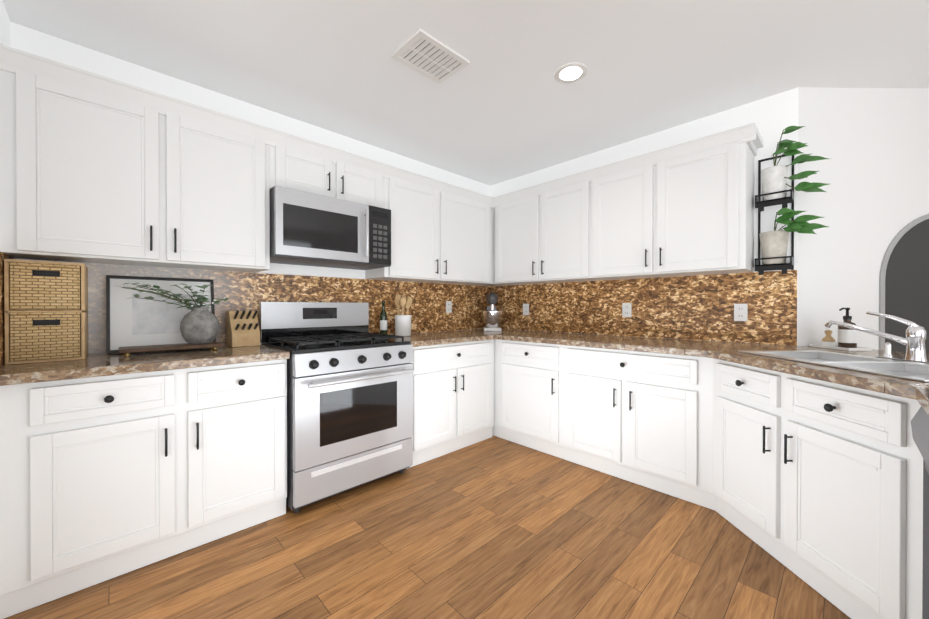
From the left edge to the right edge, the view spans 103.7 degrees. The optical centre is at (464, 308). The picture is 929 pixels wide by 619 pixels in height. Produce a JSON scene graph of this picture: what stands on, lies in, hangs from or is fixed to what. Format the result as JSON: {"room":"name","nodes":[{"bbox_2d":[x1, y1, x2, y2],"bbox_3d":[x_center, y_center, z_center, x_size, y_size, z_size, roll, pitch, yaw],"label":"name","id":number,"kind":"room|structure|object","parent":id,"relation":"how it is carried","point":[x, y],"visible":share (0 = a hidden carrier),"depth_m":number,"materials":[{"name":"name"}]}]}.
{"room":"kitchen","nodes":[
{"label":"kitchen","id":0,"kind":"room"},
{"bbox_2d":[0,0,19,365],"bbox_3d":[-1.727,-0.102,1.196,0.164,2.500,1.350,0,0,-44],"label":"wall","id":1,"kind":"structure","parent":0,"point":[4,19],"depth_m":1.54,"materials":[{"name":"paint"}]},
{"bbox_2d":[10,22,491,352],"bbox_3d":[-0.984,-0.111,2.945,3.700,2.500,0.162,0,0,-44],"label":"wall","id":2,"kind":"structure","parent":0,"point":[244,291],"depth_m":2.54,"materials":[{"name":"stone"}]},
{"bbox_2d":[0,56,275,272],"bbox_3d":[-1.652,-0.626,1.964,1.030,0.780,0.316,0,0,-44],"label":"upper cabinet","id":3,"kind":"object","parent":2,"relation":"attached to","point":[97,168],"depth_m":1.76,"materials":[{"name":"white wood"}]},
{"bbox_2d":[276,140,387,208],"bbox_3d":[-0.993,-0.877,2.597,0.800,0.285,0.316,0,0,-44],"label":"upper cabinet","id":4,"kind":"object","parent":2,"relation":"attached to","point":[298,167],"depth_m":2.45,"materials":[{"name":"white wood"}]},
{"bbox_2d":[270,185,390,269],"bbox_3d":[-0.946,-0.521,2.550,0.792,0.420,0.452,0,0,-44],"label":"over-the-range microwave","id":5,"kind":"object","parent":4,"relation":"attached to","point":[311,229],"visible":0.98,"depth_m":2.38,"materials":[{"name":"grey metal"}]},
{"bbox_2d":[365,172,447,283],"bbox_3d":[-0.487,-0.631,3.086,0.605,0.780,0.316,0,0,-44],"label":"upper cabinet","id":6,"kind":"object","parent":2,"relation":"attached to","point":[419,210],"depth_m":2.97,"materials":[{"name":"white wood"}]},
{"bbox_2d":[446,301,451,312],"bbox_3d":[-0.155,-0.014,3.626,0.072,0.116,0.007,0,0,-44],"label":"electrical outlet","id":7,"kind":"object","parent":2,"relation":"attached to","point":[448,306],"visible":1,"depth_m":3.62,"materials":[{"name":"white plastic"}]},
{"bbox_2d":[448,188,491,284],"bbox_3d":[-0.115,-0.633,3.445,0.710,0.780,0.316,0,0,-44],"label":"upper cabinet","id":8,"kind":"object","parent":2,"relation":"attached to","point":[469,218],"depth_m":3.39,"materials":[{"name":"white wood"}]},
{"bbox_2d":[476,204,505,285],"bbox_3d":[0.249,-0.635,3.795,0.410,0.780,0.316,0,0,-44],"label":"upper cabinet","id":9,"kind":"object","parent":2,"relation":"attached to","point":[493,209],"depth_m":3.64,"materials":[{"name":"white wood"}]},
{"bbox_2d":[4,435,850,618],"bbox_3d":[1.171,1.177,0.280,11.000,0.050,7.300,0,0,-44],"label":"floor","id":10,"kind":"structure","parent":0,"point":[494,527],"depth_m":1.65,"materials":[{"name":"brown wood"}]},
{"bbox_2d":[0,359,286,618],"bbox_3d":[-1.552,0.709,1.866,1.030,0.868,0.627,0,0,-44],"label":"base cabinet","id":11,"kind":"object","parent":10,"relation":"on","point":[103,478],"depth_m":1.56,"materials":[{"name":"white wood"}]},
{"bbox_2d":[0,344,289,385],"bbox_3d":[-1.544,0.254,1.856,1.030,0.039,0.653,0,0,-44],"label":"countertop","id":12,"kind":"structure","parent":11,"relation":"on","point":[98,364],"depth_m":1.62,"materials":[{"name":"stone"}]},
{"bbox_2d":[4,259,87,364],"bbox_3d":[-1.928,0.014,1.700,0.232,0.441,0.310,0,0,-44],"label":"wicker baskets","id":13,"kind":"object","parent":12,"relation":"on","point":[46,311],"visible":1,"depth_m":1.59,"materials":[{"name":"brown wicker"}]},
{"bbox_2d":[106,275,215,353],"bbox_3d":[-1.692,0.028,2.058,0.470,0.407,0.095,0,0,-44],"label":"picture frame","id":14,"kind":"object","parent":12,"relation":"on","point":[132,321],"visible":0.54,"depth_m":2.00,"materials":[{"name":"white"}]},
{"bbox_2d":[119,342,222,355],"bbox_3d":[-1.559,0.215,1.950,0.420,0.036,0.170,0,0,-44],"label":"tray","id":15,"kind":"object","parent":12,"relation":"on","point":[126,351],"visible":1,"depth_m":1.89,"materials":[{"name":"brown wood"}]},
{"bbox_2d":[115,280,228,343],"bbox_3d":[-1.548,0.028,1.945,0.475,0.336,0.240,0,0,-44],"label":"vase","id":16,"kind":"object","parent":15,"relation":"on","point":[199,323],"visible":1,"depth_m":1.97,"materials":[{"name":"grey ceramic"}]},
{"bbox_2d":[226,310,259,346],"bbox_3d":[-1.369,0.122,2.264,0.150,0.220,0.199,0,0,-44],"label":"knife block","id":17,"kind":"object","parent":12,"relation":"on","point":[242,329],"visible":1,"depth_m":2.23,"materials":[{"name":"brown wood"}]},
{"bbox_2d":[259,302,413,512],"bbox_3d":[-0.836,0.548,2.441,0.780,1.183,0.737,0,0,-44],"label":"stove","id":18,"kind":"object","parent":10,"relation":"on","point":[349,401],"visible":1,"depth_m":2.23,"materials":[{"name":"grey metal"}]},
{"bbox_2d":[407,339,493,468],"bbox_3d":[-0.274,0.703,3.098,0.920,0.868,0.627,0,0,-44],"label":"base cabinet","id":19,"kind":"object","parent":10,"relation":"on","point":[453,383],"depth_m":2.84,"materials":[{"name":"white wood"}]},
{"bbox_2d":[393,329,475,346],"bbox_3d":[-0.280,0.248,3.070,0.875,0.039,0.657,0,0,-44],"label":"countertop","id":20,"kind":"structure","parent":19,"relation":"on","point":[427,338],"depth_m":2.97,"materials":[{"name":"stone"}]},
{"bbox_2d":[380,301,386,333],"bbox_3d":[-0.669,0.083,3.015,0.061,0.291,0.060,0,0,-44],"label":"oil bottle","id":21,"kind":"object","parent":20,"relation":"on","point":[383,321],"visible":0.92,"depth_m":2.99,"materials":[{"name":"green glass"}]},
{"bbox_2d":[395,315,411,335],"bbox_3d":[-0.510,0.142,3.030,0.140,0.172,0.140,0,0,-44],"label":"utensil crock","id":22,"kind":"object","parent":20,"relation":"on","point":[402,325],"visible":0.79,"depth_m":2.97,"materials":[{"name":"white ceramic"}]},
{"bbox_2d":[395,292,411,314],"bbox_3d":[-0.511,0.028,3.032,0.150,0.351,0.141,0,0,-44],"label":"utensils","id":23,"kind":"object","parent":22,"relation":"in","point":[403,301],"visible":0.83,"depth_m":3.01,"materials":[{"name":"brown wood"}]},
{"bbox_2d":[444,329,915,380],"bbox_3d":[0.847,0.250,2.613,1.256,0.039,2.880,0,0,-44],"label":"countertop","id":24,"kind":"structure","parent":19,"relation":"on","point":[725,351],"depth_m":2.29,"materials":[{"name":"stone"}]},
{"bbox_2d":[482,292,502,330],"bbox_3d":[0.282,0.030,3.736,0.309,0.389,0.309,0,0,-44],"label":"stand mixer","id":25,"kind":"object","parent":24,"relation":"on","point":[492,317],"visible":1,"depth_m":3.61,"materials":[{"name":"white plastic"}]},
{"bbox_2d":[490,87,798,345],"bbox_3d":[1.219,-0.112,3.208,0.162,2.500,2.540,0,0,-44],"label":"wall","id":26,"kind":"structure","parent":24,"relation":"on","point":[697,307],"depth_m":2.68,"materials":[{"name":"stone"}]},
{"bbox_2d":[523,304,528,314],"bbox_3d":[0.623,0.011,3.704,0.007,0.116,0.072,0,0,-44],"label":"electrical outlet","id":27,"kind":"object","parent":26,"relation":"attached to","point":[525,309],"visible":1,"depth_m":3.70,"materials":[{"name":"white plastic"}]},
{"bbox_2d":[493,174,608,284],"bbox_3d":[0.773,-0.632,3.320,0.316,0.780,1.085,0,0,-44],"label":"upper cabinet","id":28,"kind":"object","parent":26,"relation":"attached to","point":[552,234],"depth_m":3.13,"materials":[{"name":"white wood"}]},
{"bbox_2d":[622,303,630,316],"bbox_3d":[1.324,0.014,2.976,0.007,0.116,0.072,0,0,-44],"label":"electrical outlet","id":29,"kind":"object","parent":26,"relation":"attached to","point":[626,309],"visible":1,"depth_m":2.98,"materials":[{"name":"white plastic"}]},
{"bbox_2d":[601,134,756,279],"bbox_3d":[1.416,-0.629,2.652,0.316,0.780,1.050,0,0,-44],"label":"upper cabinet","id":30,"kind":"object","parent":26,"relation":"attached to","point":[685,209],"depth_m":2.41,"materials":[{"name":"white wood"}]},
{"bbox_2d":[734,304,747,320],"bbox_3d":[1.844,0.027,2.436,0.007,0.116,0.072,0,0,-44],"label":"electrical outlet","id":31,"kind":"object","parent":26,"relation":"attached to","point":[740,312],"visible":1,"depth_m":2.43,"materials":[{"name":"white plastic"}]},
{"bbox_2d":[755,126,828,274],"bbox_3d":[1.963,-0.636,2.190,0.198,0.883,0.339,0,0,-44],"label":"plant shelf","id":32,"kind":"object","parent":26,"relation":"attached to","point":[774,245],"visible":1,"depth_m":2.21,"materials":[{"name":"black metal"}]},
{"bbox_2d":[809,344,871,350],"bbox_3d":[2.170,0.225,2.114,0.130,0.015,0.230,0,0,-1],"label":"soap tray","id":33,"kind":"object","parent":24,"relation":"on","point":[843,348],"visible":0.83,"depth_m":2.05,"materials":[{"name":"white ceramic"}]},
{"bbox_2d":[821,330,835,345],"bbox_3d":[2.169,0.176,2.174,0.068,0.095,0.068,0,0,-44],"label":"dish brush","id":34,"kind":"object","parent":33,"relation":"on","point":[828,339],"visible":0.98,"depth_m":2.16,"materials":[{"name":"beige wood"}]},
{"bbox_2d":[837,308,856,347],"bbox_3d":[2.169,0.109,2.067,0.082,0.228,0.077,0,0,-44],"label":"soap bottle","id":35,"kind":"object","parent":33,"relation":"on","point":[846,337],"visible":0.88,"depth_m":2.05,"materials":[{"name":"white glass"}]},
{"bbox_2d":[825,311,928,363],"bbox_3d":[1.930,0.123,1.685,0.265,0.222,0.386,0,0,-44],"label":"faucet","id":36,"kind":"object","parent":24,"relation":"on","point":[913,341],"visible":1,"depth_m":1.61,"materials":[{"name":"silver metal"}]},
{"bbox_2d":[493,339,504,438],"bbox_3d":[0.323,0.700,3.586,0.627,0.868,0.752,0,0,-44],"label":"base cabinet","id":37,"kind":"object","parent":10,"relation":"on","point":[499,345],"depth_m":3.18,"materials":[{"name":"white wood"}]},
{"bbox_2d":[505,340,564,457],"bbox_3d":[0.749,0.702,3.143,0.627,0.868,0.588,0,0,-44],"label":"base cabinet","id":38,"kind":"object","parent":10,"relation":"on","point":[534,372],"depth_m":2.90,"materials":[{"name":"white wood"}]},
{"bbox_2d":[561,345,714,509],"bbox_3d":[1.290,0.705,2.582,0.627,0.868,0.972,0,0,-44],"label":"base cabinet","id":39,"kind":"object","parent":10,"relation":"on","point":[644,419],"depth_m":2.31,"materials":[{"name":"white wood"}]},
{"bbox_2d":[713,359,922,618],"bbox_3d":[1.680,0.710,1.599,0.658,0.866,0.950,0,0,-1],"label":"base cabinet","id":40,"kind":"object","parent":10,"relation":"on","point":[818,486],"visible":1,"depth_m":1.40,"materials":[{"name":"white wood"}]},
{"bbox_2d":[752,351,928,414],"bbox_3d":[1.175,0.260,0.639,3.910,0.039,1.138,0,0,-44],"label":"countertop","id":41,"kind":"structure","parent":40,"relation":"on","point":[907,388],"depth_m":1.24,"materials":[{"name":"stone"}]},
{"bbox_2d":[738,350,928,381],"bbox_3d":[1.696,0.251,1.572,0.443,0.044,0.788,0,0,-1],"label":"sink","id":42,"kind":"object","parent":41,"relation":"in","point":[916,371],"visible":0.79,"depth_m":1.57,"materials":[{"name":"silver metal"}]},
{"bbox_2d":[911,406,928,618],"bbox_3d":[1.381,0.715,0.694,0.603,0.860,0.630,0,0,-44],"label":"dishwasher","id":43,"kind":"object","parent":10,"relation":"on","point":[920,426],"visible":0.9,"depth_m":1.05,"materials":[{"name":"grey metal"}]},
{"bbox_2d":[3,0,928,185],"bbox_3d":[1.171,-1.373,0.268,11.000,0.050,7.300,0,0,-44],"label":"ceiling","id":44,"kind":"structure","parent":0,"point":[503,105],"depth_m":1.98,"materials":[{"name":"white paint"}]},
{"bbox_2d":[391,29,469,83],"bbox_3d":[-0.183,-1.349,1.977,0.340,0.012,0.260,0,0,-44],"label":"ceiling vent","id":45,"kind":"object","parent":44,"relation":"in","point":[424,53],"visible":0.98,"depth_m":1.96,"materials":[{"name":"white"}]},
{"bbox_2d":[554,62,586,83],"bbox_3d":[0.612,-1.353,2.103,0.184,0.006,0.184,0,0,-44],"label":"recessed light","id":46,"kind":"object","parent":44,"relation":"in","point":[568,73],"visible":1,"depth_m":2.09,"materials":[{"name":"white"}]},
{"bbox_2d":[797,87,928,349],"bbox_3d":[3.849,-0.108,2.349,3.600,2.500,0.150,0,0,-1],"label":"wall","id":47,"kind":"structure","parent":0,"point":[872,201],"depth_m":2.25,"materials":[{"name":"white paint"}]},
{"bbox_2d":[879,214,928,354],"bbox_3d":[2.990,-0.130,2.253,0.860,0.945,0.012,0,0,-1],"label":"archway","id":48,"kind":"object","parent":47,"relation":"in","point":[904,283],"visible":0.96,"depth_m":2.24,"materials":[{"name":"grey paint"}]}
]}

